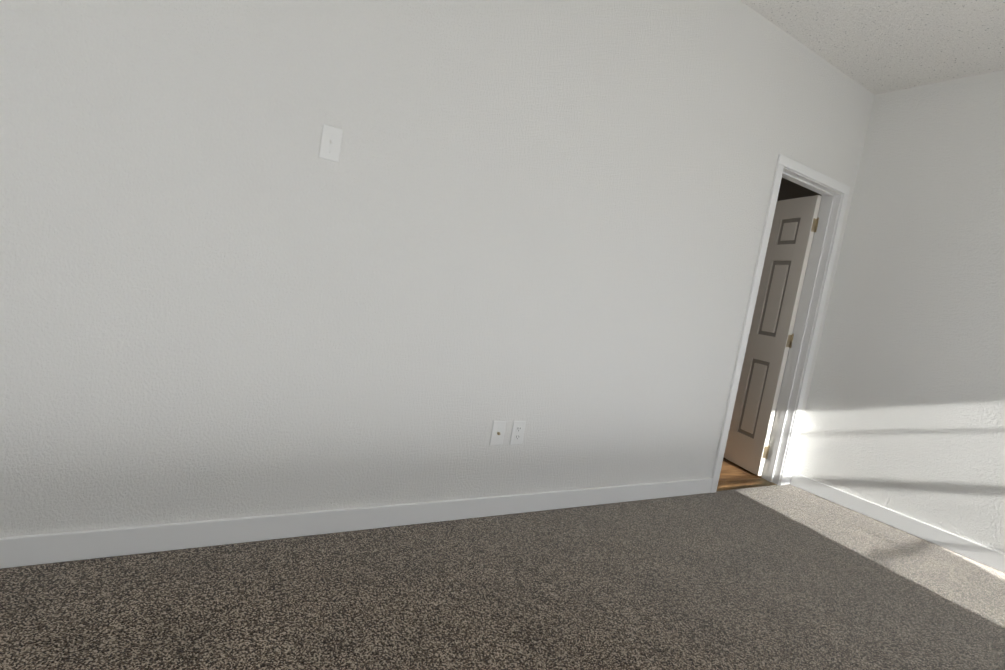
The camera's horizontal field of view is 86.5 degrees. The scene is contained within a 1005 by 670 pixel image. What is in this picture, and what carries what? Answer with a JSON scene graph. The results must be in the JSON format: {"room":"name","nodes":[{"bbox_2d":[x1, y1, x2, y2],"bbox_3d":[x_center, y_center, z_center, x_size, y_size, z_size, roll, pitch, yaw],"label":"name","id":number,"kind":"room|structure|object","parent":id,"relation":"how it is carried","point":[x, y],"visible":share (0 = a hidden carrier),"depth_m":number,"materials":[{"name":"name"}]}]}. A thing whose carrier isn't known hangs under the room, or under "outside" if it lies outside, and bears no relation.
{"room":"empty bedroom","nodes":[
{"label":"empty bedroom","id":0,"kind":"room"},
{"bbox_2d":[0,0,874,536],"bbox_3d":[-0.077,-0.533,2.298,5.550,2.740,0.120,6,6,-32],"label":"wall","id":1,"kind":"structure","parent":0,"point":[226,290],"depth_m":2.03,"materials":[{"name":"white paint"}]},
{"bbox_2d":[319,124,342,161],"bbox_3d":[-0.599,-0.671,1.870,0.070,0.115,0.017,6,6,-32],"label":"light switch","id":2,"kind":"object","parent":1,"relation":"attached to","point":[330,143],"visible":1,"depth_m":1.87,"materials":[{"name":"white plastic"}]},
{"bbox_2d":[0,478,712,568],"bbox_3d":[-0.578,0.743,2.159,4.487,0.095,0.014,6,6,-32],"label":"baseboard","id":3,"kind":"structure","parent":1,"relation":"attached to","point":[27,550],"depth_m":2.02,"materials":[{"name":"white paint"}]},
{"bbox_2d":[489,421,505,444],"bbox_3d":[-0.018,0.451,2.442,0.070,0.115,0.020,6,6,-32],"label":"outlet","id":4,"kind":"object","parent":1,"relation":"attached to","point":[497,432],"visible":1,"depth_m":2.44,"materials":[{"name":"white plastic"}]},
{"bbox_2d":[510,421,525,444],"bbox_3d":[0.072,0.460,2.505,0.070,0.115,0.010,6,6,-32],"label":"duplex electrical outlet","id":5,"kind":"object","parent":1,"relation":"attached to","point":[517,432],"visible":1,"depth_m":2.50,"materials":[{"name":"white plastic"}]},
{"bbox_2d":[724,195,821,475],"bbox_3d":[1.945,-0.016,4.117,0.169,2.025,0.716,8,5,-15],"label":"door leaf","id":6,"kind":"structure","parent":1,"relation":"in","point":[793,230],"depth_m":3.93,"materials":[{"name":"beige wood"}]},
{"bbox_2d":[710,154,849,492],"bbox_3d":[1.789,-0.016,3.542,0.836,2.103,0.152,6,6,-32],"label":"door frame","id":7,"kind":"structure","parent":1,"relation":"attached to","point":[825,240],"depth_m":3.67,"materials":[{"name":"white paint"}]},
{"bbox_2d":[785,471,792,484],"bbox_3d":[2.045,1.023,3.821,0.077,0.095,0.014,6,6,-32],"label":"baseboard","id":8,"kind":"structure","parent":1,"relation":"attached to","point":[789,477],"depth_m":3.81,"materials":[{"name":"white paint"}]},
{"bbox_2d":[0,484,1004,669],"bbox_3d":[0.722,1.175,0.890,5.400,0.100,3.630,6,6,-32],"label":"floor carpet","id":9,"kind":"object","parent":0,"point":[782,577],"visible":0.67,"depth_m":1.90,"materials":[{"name":"brown carpet"}]},
{"bbox_2d":[717,457,776,490],"bbox_3d":[1.127,0.936,4.184,3.150,0.100,1.330,6,6,-32],"label":"floor","id":10,"kind":"structure","parent":0,"point":[733,476],"depth_m":3.84,"materials":[{"name":"brown wood"}]},
{"bbox_2d":[777,178,821,200],"bbox_3d":[2.730,-0.311,4.912,0.100,2.740,1.310,6,6,-32],"label":"wall","id":11,"kind":"structure","parent":0,"point":[788,189],"depth_m":5.00,"materials":[{"name":"grey paint"}]},
{"bbox_2d":[740,0,1004,94],"bbox_3d":[1.203,-1.699,1.459,6.600,0.120,5.330,6,6,-32],"label":"ceiling","id":12,"kind":"structure","parent":0,"point":[874,47],"depth_m":2.89,"materials":[{"name":"white paint"}]},
{"bbox_2d":[792,69,1004,553],"bbox_3d":[3.295,0.032,2.228,0.150,2.740,3.900,6,6,-32],"label":"wall","id":13,"kind":"structure","parent":0,"point":[904,413],"depth_m":3.27,"materials":[{"name":"white paint"}]},
{"bbox_2d":[790,472,1004,572],"bbox_3d":[3.003,1.321,2.317,0.014,0.095,3.602,6,6,-32],"label":"baseboard","id":14,"kind":"structure","parent":13,"relation":"attached to","point":[984,555],"depth_m":3.23,"materials":[{"name":"white paint"}]}
]}

